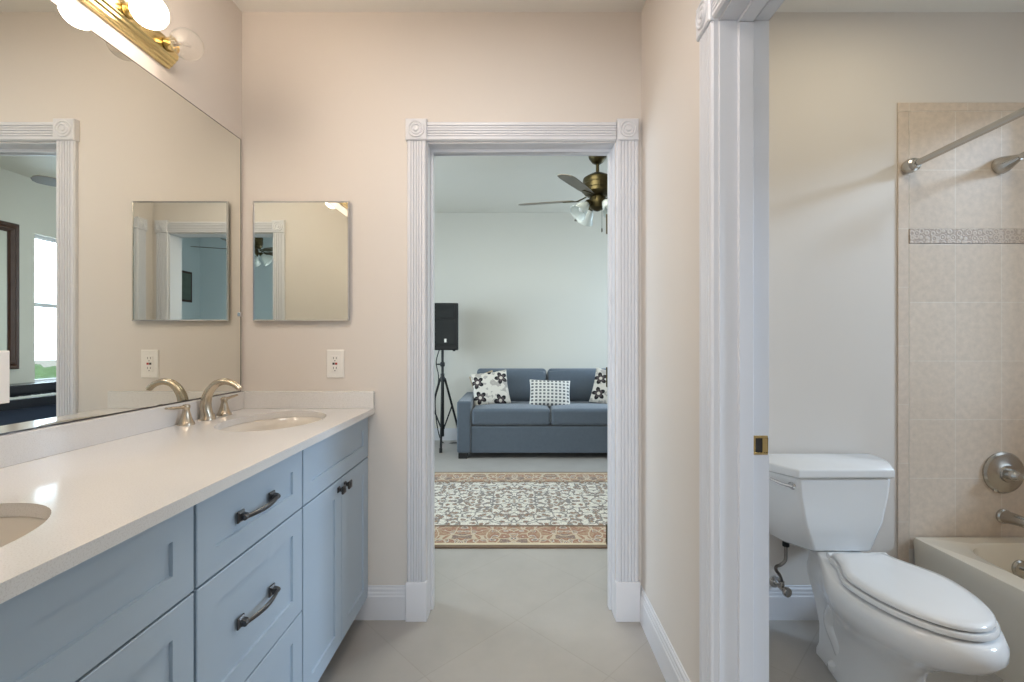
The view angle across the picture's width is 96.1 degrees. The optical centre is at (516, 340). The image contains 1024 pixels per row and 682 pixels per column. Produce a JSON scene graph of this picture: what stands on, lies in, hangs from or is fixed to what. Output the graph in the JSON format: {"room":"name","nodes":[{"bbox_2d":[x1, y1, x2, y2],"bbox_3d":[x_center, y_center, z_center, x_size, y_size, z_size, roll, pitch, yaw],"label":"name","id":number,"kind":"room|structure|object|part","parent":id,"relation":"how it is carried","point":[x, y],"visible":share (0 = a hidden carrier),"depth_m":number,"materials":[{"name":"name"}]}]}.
{"room":"bathroom","nodes":[
{"label":"bathroom","id":0,"kind":"room"},
{"bbox_2d":[51,0,241,390],"bbox_3d":[-1.225,-0.110,1.053,0.100,2.590,1.826,0,0,0],"label":"wall","id":1,"kind":"structure","parent":0,"point":[212,83],"depth_m":1.75,"materials":[{"name":"beige paint"}]},
{"bbox_2d":[0,0,242,435],"bbox_3d":[-1.169,-0.321,1.126,0.010,1.069,1.652,0,0,0],"label":"wall mirror","id":2,"kind":"object","parent":1,"relation":"attached to","point":[120,196],"visible":1,"depth_m":1.31,"materials":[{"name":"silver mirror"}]},
{"bbox_2d":[0,351,9,403],"bbox_3d":[-1.165,0.082,1.020,0.009,0.120,0.075,0,0,0],"label":"wall outlet","id":3,"kind":"object","parent":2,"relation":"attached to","point":[4,355],"visible":1,"depth_m":1.04,"materials":[{"name":"white plastic"}]},
{"bbox_2d":[0,362,0,392],"bbox_3d":[-1.163,0.082,1.020,0.003,0.068,0.034,0,0,0],"label":"receptacle","id":4,"kind":"object","parent":3,"relation":"attached to","point":[0,362],"depth_m":1.03,"materials":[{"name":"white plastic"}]},
{"bbox_2d":[0,391,244,467],"bbox_3d":[-1.165,0.249,1.119,0.019,0.071,1.693,0,0,0],"label":"backsplash","id":5,"kind":"structure","parent":1,"relation":"attached to","point":[24,446],"depth_m":1.25,"materials":[{"name":"white stone"}]},
{"bbox_2d":[79,0,203,68],"bbox_3d":[-1.099,-0.960,1.110,0.152,0.096,0.864,0,0,0],"label":"vanity light","id":6,"kind":"object","parent":1,"relation":"attached to","point":[139,21],"visible":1,"depth_m":1.37,"materials":[{"name":"gold metal"}]},
{"bbox_2d":[122,2,135,19],"bbox_3d":[-1.115,-0.960,1.338,0.033,0.043,0.043,0,0,0],"label":"socket","id":7,"kind":"object","parent":6,"relation":"attached to","point":[128,13],"depth_m":1.32,"materials":[{"name":"gold metal"}]},
{"bbox_3d":[-1.068,-0.960,1.338,0.090,0.092,0.092,0,0,0],"label":"bulb","id":8,"kind":"part","parent":6,"relation":"part of","materials":[{"name":"white glass"}]},
{"bbox_2d":[163,37,173,51],"bbox_3d":[-1.115,-0.960,1.490,0.033,0.043,0.043,0,0,0],"label":"socket","id":9,"kind":"object","parent":6,"relation":"attached to","point":[168,46],"depth_m":1.47,"materials":[{"name":"gold metal"}]},
{"bbox_3d":[-1.068,-0.960,1.490,0.090,0.092,0.092,0,0,0],"label":"bulb","id":10,"kind":"part","parent":6,"relation":"part of","materials":[{"name":"clear glass"}]},
{"bbox_2d":[435,213,606,427],"bbox_3d":[-0.030,-0.175,5.550,4.740,2.720,0.100,0,0,0],"label":"wall","id":11,"kind":"structure","parent":0,"point":[529,290],"depth_m":5.50,"materials":[{"name":"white paint"}]},
{"bbox_2d":[435,428,456,439],"bbox_3d":[-0.030,1.114,5.493,4.540,0.142,0.014,0,0,0],"label":"baseboard","id":12,"kind":"structure","parent":11,"relation":"attached to","point":[449,433],"depth_m":5.49,"materials":[{"name":"white wood"}]},
{"bbox_2d":[435,156,606,212],"bbox_3d":[-0.030,-1.585,3.817,4.740,0.100,3.567,0,0,0],"label":"ceiling","id":13,"kind":"structure","parent":0,"point":[463,184],"depth_m":4.46,"materials":[{"name":"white paint"}]},
{"bbox_2d":[519,156,606,231],"bbox_3d":[0.639,-1.205,3.781,1.255,0.660,1.232,0,0,0],"label":"ceiling fan","id":14,"kind":"object","parent":13,"relation":"hanging from","point":[594,185],"visible":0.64,"depth_m":3.67,"materials":[{"name":"gold metal"}]},
{"bbox_3d":[0.241,-1.150,3.838,0.470,0.034,0.134,0,0,12],"label":"blade","id":15,"kind":"part","parent":14,"relation":"part of","materials":[{"name":"grey wood"}]},
{"bbox_3d":[0.474,-1.156,3.788,0.192,0.048,0.088,0,0,0],"label":"blade arm","id":16,"kind":"part","parent":14,"relation":"part of","materials":[{"name":"gold metal"}]},
{"bbox_3d":[0.438,-1.150,3.374,0.134,0.034,0.470,0,0,32],"label":"blade","id":17,"kind":"part","parent":14,"relation":"part of","materials":[{"name":"grey wood"}]},
{"bbox_3d":[0.502,-1.041,3.659,0.159,0.158,0.146,0,0,0],"label":"lamp shade","id":18,"kind":"part","parent":14,"relation":"part of","materials":[{"name":"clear glass"}]},
{"bbox_3d":[0.574,-1.041,3.893,0.150,0.158,0.157,0,0,0],"label":"lamp shade","id":19,"kind":"part","parent":14,"relation":"part of","materials":[{"name":"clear glass"}]},
{"bbox_3d":[0.564,-1.156,3.576,0.192,0.048,0.085,0,0,-41],"label":"blade arm","id":20,"kind":"part","parent":14,"relation":"part of","materials":[{"name":"gold metal"}]},
{"bbox_3d":[0.655,-1.272,3.740,0.239,0.197,0.239,0,0,0],"label":"motor","id":21,"kind":"part","parent":14,"relation":"part of","materials":[{"name":"gold metal"}]},
{"bbox_3d":[0.736,-1.041,3.587,0.150,0.158,0.157,0,0,0],"label":"lamp shade","id":22,"kind":"part","parent":14,"relation":"part of","materials":[{"name":"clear glass"}]},
{"bbox_2d":[232,0,1023,11],"bbox_3d":[0.642,-1.455,1.087,3.835,0.100,1.893,0,0,0],"label":"ceiling","id":23,"kind":"structure","parent":0,"point":[243,5],"depth_m":1.92,"materials":[{"name":"white paint"}]},
{"bbox_2d":[242,12,1023,586],"bbox_3d":[0.642,-0.110,1.995,3.835,2.590,0.076,0,0,0],"label":"wall","id":24,"kind":"structure","parent":0,"point":[328,97],"depth_m":1.97,"materials":[{"name":"beige paint"}]},
{"bbox_2d":[253,201,349,320],"bbox_3d":[-0.914,-0.339,1.955,0.406,0.507,0.021,0,0,0],"label":"medicine cabinet","id":25,"kind":"object","parent":24,"relation":"attached to","point":[301,249],"visible":1,"depth_m":1.95,"materials":[{"name":"silver metal"}]},
{"bbox_2d":[327,350,343,377],"bbox_3d":[-0.775,0.097,1.961,0.075,0.120,0.009,0,0,0],"label":"wall outlet","id":26,"kind":"object","parent":24,"relation":"attached to","point":[335,358],"visible":1,"depth_m":1.96,"materials":[{"name":"white plastic"}]},
{"bbox_2d":[331,356,338,371],"bbox_3d":[-0.775,0.097,1.959,0.034,0.068,0.003,0,0,0],"label":"receptacle","id":27,"kind":"object","parent":26,"relation":"attached to","point":[334,359],"depth_m":1.96,"materials":[{"name":"white plastic"}]},
{"bbox_2d":[354,585,404,619],"bbox_3d":[-0.587,1.114,1.959,0.226,0.142,0.014,0,0,0],"label":"baseboard","id":28,"kind":"structure","parent":24,"relation":"attached to","point":[383,602],"depth_m":1.95,"materials":[{"name":"white wood"}]},
{"bbox_2d":[405,118,639,621],"bbox_3d":[0.025,0.122,2.022,0.992,2.125,0.180,0,0,0],"label":"door frame","id":29,"kind":"structure","parent":24,"relation":"attached to","point":[425,140],"depth_m":1.95,"materials":[{"name":"white wood"}]},
{"bbox_3d":[-0.426,0.086,1.956,0.080,1.874,0.019,0,0,0],"label":"casing","id":30,"kind":"part","parent":29,"relation":"part of","materials":[{"name":"white wood"}]},
{"bbox_3d":[0.018,-0.890,1.956,0.806,0.079,0.019,0,0,0],"label":"header casing","id":31,"kind":"part","parent":29,"relation":"part of","materials":[{"name":"white wood"}]},
{"bbox_3d":[0.469,0.086,1.956,0.094,1.874,0.019,0,0,0],"label":"casing","id":32,"kind":"part","parent":29,"relation":"part of","materials":[{"name":"white wood"}]},
{"bbox_2d":[769,541,791,597],"bbox_3d":[1.082,0.918,1.891,0.073,0.256,0.119,0,0,0],"label":"water supply valve","id":33,"kind":"object","parent":24,"relation":"attached to","point":[774,581],"visible":0.95,"depth_m":1.87,"materials":[{"name":"silver metal"}]},
{"bbox_3d":[1.096,1.020,1.869,0.040,0.040,0.025,0,0,-19],"label":"valve handle","id":34,"kind":"part","parent":33,"relation":"part of","materials":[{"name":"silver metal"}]},
{"bbox_2d":[769,585,818,619],"bbox_3d":[1.141,1.114,1.959,0.958,0.142,0.014,0,0,0],"label":"baseboard","id":35,"kind":"structure","parent":24,"relation":"attached to","point":[801,605],"depth_m":1.95,"materials":[{"name":"white wood"}]},
{"bbox_2d":[901,107,1023,173],"bbox_3d":[1.660,-0.766,1.115,0.060,0.115,1.690,0,0,0],"label":"shower rod","id":36,"kind":"object","parent":24,"relation":"attached to","point":[911,165],"visible":1,"depth_m":1.72,"materials":[{"name":"silver metal"}]},
{"bbox_2d":[982,452,1023,493],"bbox_3d":[2.071,0.560,1.917,0.179,0.176,0.087,0,0,0],"label":"shower valve","id":37,"kind":"object","parent":24,"relation":"attached to","point":[1002,472],"visible":1,"depth_m":1.94,"materials":[{"name":"silver metal"}]},
{"bbox_3d":[2.104,0.574,1.903,0.113,0.071,0.059,0,0,0],"label":"lever handle","id":38,"kind":"part","parent":37,"relation":"part of","materials":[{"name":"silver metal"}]},
{"bbox_2d":[991,152,1023,173],"bbox_3d":[2.054,-0.716,1.796,0.083,0.127,0.335,0,0,0],"label":"showerhead","id":39,"kind":"object","parent":24,"relation":"attached to","point":[1001,165],"visible":1,"depth_m":1.92,"materials":[{"name":"silver metal"}]},
{"bbox_3d":[2.054,-0.748,1.798,0.021,0.053,0.188,0,0,0],"label":"arm","id":40,"kind":"part","parent":39,"relation":"part of","materials":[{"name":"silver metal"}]},
{"bbox_2d":[996,509,1023,527],"bbox_3d":[2.070,0.745,1.884,0.062,0.062,0.153,0,0,0],"label":"tub spout","id":41,"kind":"object","parent":24,"relation":"attached to","point":[1004,516],"visible":1,"depth_m":1.92,"materials":[{"name":"silver metal"}]},
{"bbox_2d":[318,440,1004,681],"bbox_3d":[0.100,1.235,1.400,5.400,0.100,8.800,0,0,0],"label":"floor","id":42,"kind":"structure","parent":0,"point":[497,615],"depth_m":1.87,"materials":[{"name":"beige tile"}]},
{"bbox_2d":[0,506,193,681],"bbox_3d":[-0.891,0.748,0.607,0.566,0.875,0.596,0,0,0],"label":"base cabinet","id":43,"kind":"object","parent":42,"relation":"on","point":[124,613],"visible":0.73,"depth_m":0.73,"materials":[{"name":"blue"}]},
{"bbox_3d":[-0.645,0.792,0.756,0.020,0.594,0.296,0,0,0],"label":"door","id":44,"kind":"part","parent":43,"relation":"part of","materials":[{"name":"blue paint"}]},
{"bbox_2d":[191,451,301,681],"bbox_3d":[-0.889,0.748,1.137,0.570,0.875,0.455,0,0,0],"label":"base cabinet","id":45,"kind":"object","parent":42,"relation":"on","point":[247,592],"visible":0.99,"depth_m":1.10,"materials":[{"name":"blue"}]},
{"bbox_3d":[-0.645,0.402,1.137,0.020,0.176,0.447,0,0,0],"label":"drawer","id":46,"kind":"part","parent":45,"relation":"part of","materials":[{"name":"blue paint"}]},
{"bbox_3d":[-0.620,0.644,1.123,0.032,0.026,0.160,0,0,0],"label":"handle","id":47,"kind":"part","parent":45,"relation":"part of","materials":[{"name":"grey metal"}]},
{"bbox_3d":[-0.620,0.402,1.123,0.032,0.026,0.160,0,0,0],"label":"handle","id":48,"kind":"part","parent":45,"relation":"part of","materials":[{"name":"grey metal"}]},
{"bbox_3d":[-0.645,0.944,1.137,0.020,0.290,0.447,0,0,0],"label":"drawer","id":49,"kind":"part","parent":45,"relation":"part of","materials":[{"name":"blue paint"}]},
{"bbox_2d":[300,417,367,681],"bbox_3d":[-0.891,0.748,1.665,0.566,0.875,0.594,0,0,0],"label":"base cabinet","id":50,"kind":"object","parent":42,"relation":"on","point":[334,508],"visible":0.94,"depth_m":1.58,"materials":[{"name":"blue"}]},
{"bbox_2d":[0,391,374,603],"bbox_3d":[-0.890,0.262,1.119,0.567,0.095,1.693,0,0,0],"label":"countertop","id":51,"kind":"structure","parent":50,"relation":"on","point":[97,484],"depth_m":1.04,"materials":[{"name":"white stone"}]},
{"bbox_2d":[0,516,46,546],"bbox_3d":[-0.875,0.378,0.595,0.371,0.148,0.481,0,0,0],"label":"sink","id":52,"kind":"object","parent":51,"relation":"in","point":[12,529],"visible":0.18,"depth_m":0.80,"materials":[{"name":"ceramic"}]},
{"bbox_2d":[164,378,242,425],"bbox_3d":[-1.076,0.210,1.670,0.154,0.150,0.375,0,0,0],"label":"faucet","id":53,"kind":"object","parent":51,"relation":"on","point":[206,411],"visible":1,"depth_m":1.66,"materials":[{"name":"silver metal"}]},
{"bbox_3d":[-1.129,0.222,1.526,0.018,0.015,0.086,0,0,0],"label":"lever","id":54,"kind":"part","parent":53,"relation":"part of","materials":[{"name":"silver metal"}]},
{"bbox_3d":[-1.128,0.250,1.568,0.051,0.070,0.051,0,0,0],"label":"handle","id":55,"kind":"part","parent":53,"relation":"part of","materials":[{"name":"silver metal"}]},
{"bbox_3d":[-1.075,0.210,1.670,0.152,0.150,0.054,0,0,0],"label":"spout","id":56,"kind":"part","parent":53,"relation":"part of","materials":[{"name":"silver metal"}]},
{"bbox_3d":[-1.128,0.250,1.772,0.051,0.070,0.051,0,0,0],"label":"handle","id":57,"kind":"part","parent":53,"relation":"part of","materials":[{"name":"silver metal"}]},
{"bbox_2d":[221,417,321,431],"bbox_3d":[-0.875,0.378,1.660,0.371,0.148,0.481,0,0,0],"label":"sink","id":58,"kind":"object","parent":51,"relation":"in","point":[275,423],"visible":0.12,"depth_m":1.82,"materials":[{"name":"ceramic"}]},
{"bbox_3d":[-0.645,0.792,1.516,0.020,0.594,0.295,0,0,0],"label":"door","id":59,"kind":"part","parent":50,"relation":"part of","materials":[{"name":"blue paint"}]},
{"bbox_3d":[-0.645,0.402,1.665,0.020,0.176,0.593,0,0,0],"label":"false drawer","id":60,"kind":"part","parent":50,"relation":"part of","materials":[{"name":"blue paint"}]},
{"bbox_3d":[-0.622,0.528,1.635,0.027,0.028,0.028,0,0,0],"label":"knob","id":61,"kind":"part","parent":50,"relation":"part of","materials":[{"name":"grey metal"}]},
{"bbox_3d":[-0.622,0.528,1.695,0.027,0.028,0.028,0,0,0],"label":"knob","id":62,"kind":"part","parent":50,"relation":"part of","materials":[{"name":"grey metal"}]},
{"bbox_3d":[-0.645,0.792,1.814,0.020,0.594,0.295,0,0,0],"label":"door","id":63,"kind":"part","parent":50,"relation":"part of","materials":[{"name":"blue paint"}]},
{"bbox_2d":[435,350,456,452],"bbox_3d":[-0.786,0.645,5.177,0.446,1.090,0.476,0,0,-38],"label":"speaker stand","id":64,"kind":"object","parent":42,"relation":"on","point":[442,379],"visible":0.85,"depth_m":5.13,"materials":[{"name":"black metal"}]},
{"bbox_3d":[-0.970,0.792,5.185,0.252,0.752,0.025,0,0,18],"label":"leg","id":65,"kind":"part","parent":64,"relation":"part of","materials":[{"name":"black plastic"}]},
{"bbox_3d":[-0.819,0.792,4.996,0.025,0.752,0.253,0,0,-5],"label":"leg","id":66,"kind":"part","parent":64,"relation":"part of","materials":[{"name":"black plastic"}]},
{"bbox_2d":[435,303,457,350],"bbox_3d":[-0.818,-0.151,5.139,0.339,0.527,0.302,0,0,-4],"label":"loudspeaker","id":67,"kind":"object","parent":64,"relation":"on","point":[446,314],"visible":0.76,"depth_m":5.00,"materials":[{"name":"black plastic"}]},
{"bbox_2d":[435,319,454,344],"bbox_3d":[-0.808,-0.095,4.996,0.260,0.280,0.010,0,0,-4],"label":"grille","id":68,"kind":"object","parent":67,"relation":"attached to","point":[444,328],"depth_m":4.99,"materials":[{"name":"black metal"}]},
{"bbox_2d":[435,350,456,442],"bbox_3d":[-0.760,0.616,5.313,0.377,1.166,0.067,0,0,0],"label":"cable","id":69,"kind":"object","parent":67,"relation":"hanging from","point":[438,350],"visible":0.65,"depth_m":5.30,"materials":[{"name":"black rubber"}]},
{"bbox_3d":[-0.725,0.792,5.237,0.253,0.752,0.025,0,0,-42],"label":"leg","id":70,"kind":"part","parent":64,"relation":"part of","materials":[{"name":"black plastic"}]},
{"bbox_2d":[435,472,606,548],"bbox_3d":[0.340,1.179,3.377,2.720,0.010,1.505,0,0,0],"label":"area rug","id":71,"kind":"object","parent":42,"relation":"on","point":[474,510],"visible":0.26,"depth_m":3.19,"materials":[{"name":"fabric"}]},
{"bbox_2d":[457,368,606,458],"bbox_3d":[0.340,0.747,5.053,1.890,0.876,0.865,0,0,0],"label":"sofa","id":72,"kind":"object","parent":42,"relation":"on","point":[517,426],"visible":0.56,"depth_m":4.63,"materials":[{"name":"blue fabric"}]},
{"bbox_3d":[-0.545,1.157,4.670,0.090,0.056,0.080,0,0,0],"label":"leg","id":73,"kind":"part","parent":72,"relation":"part of","materials":[{"name":"black wood"}]},
{"bbox_3d":[-0.535,0.868,5.050,0.140,0.525,0.860,0,0,0],"label":"arm","id":74,"kind":"part","parent":72,"relation":"part of","materials":[{"name":"blue fabric"}]},
{"bbox_2d":[470,370,510,405],"bbox_3d":[-0.285,0.513,4.965,0.431,0.397,0.192,0,0,-7],"label":"throw pillow","id":75,"kind":"object","parent":72,"relation":"on","point":[492,387],"visible":0.94,"depth_m":4.91,"materials":[{"name":"white fabric"}]},
{"bbox_2d":[471,401,549,424],"bbox_3d":[-0.061,0.760,4.970,0.800,0.185,0.700,0,0,0],"label":"seat cushion","id":76,"kind":"object","parent":72,"relation":"on","point":[515,412],"depth_m":4.62,"materials":[{"name":"blue fabric"}]},
{"bbox_2d":[477,368,545,400],"bbox_3d":[-0.061,0.498,5.198,0.788,0.380,0.205,0,-12,0],"label":"cushion","id":77,"kind":"object","parent":72,"relation":"on","point":[518,379],"depth_m":5.12,"materials":[{"name":"blue fabric"}]},
{"bbox_2d":[529,379,569,406],"bbox_3d":[0.352,0.563,4.930,0.441,0.294,0.179,0,0,4],"label":"throw pillow","id":78,"kind":"object","parent":72,"relation":"on","point":[542,392],"visible":0.9,"depth_m":4.88,"materials":[{"name":"white fabric"}]},
{"bbox_2d":[547,368,605,400],"bbox_3d":[0.741,0.498,5.198,0.788,0.380,0.205,0,-12,0],"label":"cushion","id":79,"kind":"object","parent":72,"relation":"on","point":[581,380],"depth_m":5.11,"materials":[{"name":"blue fabric"}]},
{"bbox_2d":[549,401,606,424],"bbox_3d":[0.741,0.760,4.970,0.800,0.185,0.700,0,0,0],"label":"seat cushion","id":80,"kind":"object","parent":72,"relation":"on","point":[576,412],"depth_m":4.62,"materials":[{"name":"blue fabric"}]},
{"bbox_2d":[589,367,606,403],"bbox_3d":[1.020,0.513,4.980,0.472,0.444,0.195,0,0,9],"label":"throw pillow","id":81,"kind":"object","parent":72,"relation":"on","point":[599,391],"visible":0.28,"depth_m":4.94,"materials":[{"name":"white fabric"}]},
{"bbox_2d":[769,454,1009,681],"bbox_3d":[1.227,0.831,1.568,0.532,0.709,0.768,0,0,0],"label":"toilet","id":82,"kind":"object","parent":42,"relation":"on","point":[883,617],"visible":0.95,"depth_m":1.53,"materials":[{"name":"white ceramic"}]},
{"bbox_3d":[1.020,0.547,1.765,0.037,0.031,0.093,0,0,-41],"label":"flush lever","id":83,"kind":"part","parent":82,"relation":"part of","materials":[{"name":"silver metal"}]},
{"bbox_3d":[1.227,0.657,1.834,0.505,0.284,0.225,0,0,0],"label":"tank","id":84,"kind":"part","parent":82,"relation":"part of","materials":[{"name":"white ceramic"}]},
{"bbox_3d":[1.227,0.495,1.831,0.532,0.038,0.241,0,0,0],"label":"tank lid","id":85,"kind":"part","parent":82,"relation":"part of","materials":[{"name":"white ceramic"}]},
{"bbox_3d":[1.221,0.761,1.429,0.318,0.020,0.430,0,0,0],"label":"seat lid","id":86,"kind":"part","parent":82,"relation":"part of","materials":[{"name":"white plastic"}]},
{"bbox_3d":[1.221,0.783,1.426,0.334,0.016,0.440,0,0,0],"label":"seat","id":87,"kind":"part","parent":82,"relation":"part of","materials":[{"name":"white plastic"}]},
{"bbox_2d":[913,537,1023,681],"bbox_3d":[2.070,1.008,1.123,0.779,0.353,1.666,0,0,0],"label":"bathtub","id":88,"kind":"object","parent":42,"relation":"on","point":[991,569],"visible":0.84,"depth_m":1.73,"materials":[{"name":"beige ceramic"}]},
{"bbox_3d":[2.045,0.927,1.864,0.072,0.072,0.020,0,0,0],"label":"overflow plate","id":89,"kind":"part","parent":88,"relation":"part of","materials":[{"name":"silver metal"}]},
{"bbox_2d":[640,0,729,681],"bbox_3d":[0.590,-0.110,1.118,0.144,2.590,1.696,0,0,0],"label":"wall","id":90,"kind":"structure","parent":0,"point":[669,45],"depth_m":1.59,"materials":[{"name":"beige paint"}]},
{"bbox_2d":[695,0,784,681],"bbox_3d":[0.580,0.124,0.826,0.164,2.121,0.957,0,0,0],"label":"door frame","id":91,"kind":"structure","parent":90,"relation":"attached to","point":[733,49],"depth_m":1.21,"materials":[{"name":"white wood"}]},
{"bbox_3d":[0.522,0.087,1.256,0.019,1.871,0.086,0,0,0],"label":"casing","id":92,"kind":"part","parent":91,"relation":"part of","materials":[{"name":"white wood"}]},
{"bbox_3d":[0.522,-0.887,0.826,0.019,0.078,0.773,0,0,0],"label":"header casing","id":93,"kind":"part","parent":91,"relation":"part of","materials":[{"name":"white wood"}]},
{"bbox_3d":[0.636,0.273,1.206,0.044,0.050,0.003,0,0,0],"label":"strike plate","id":94,"kind":"part","parent":91,"relation":"part of","materials":[{"name":"gold metal"}]}
]}

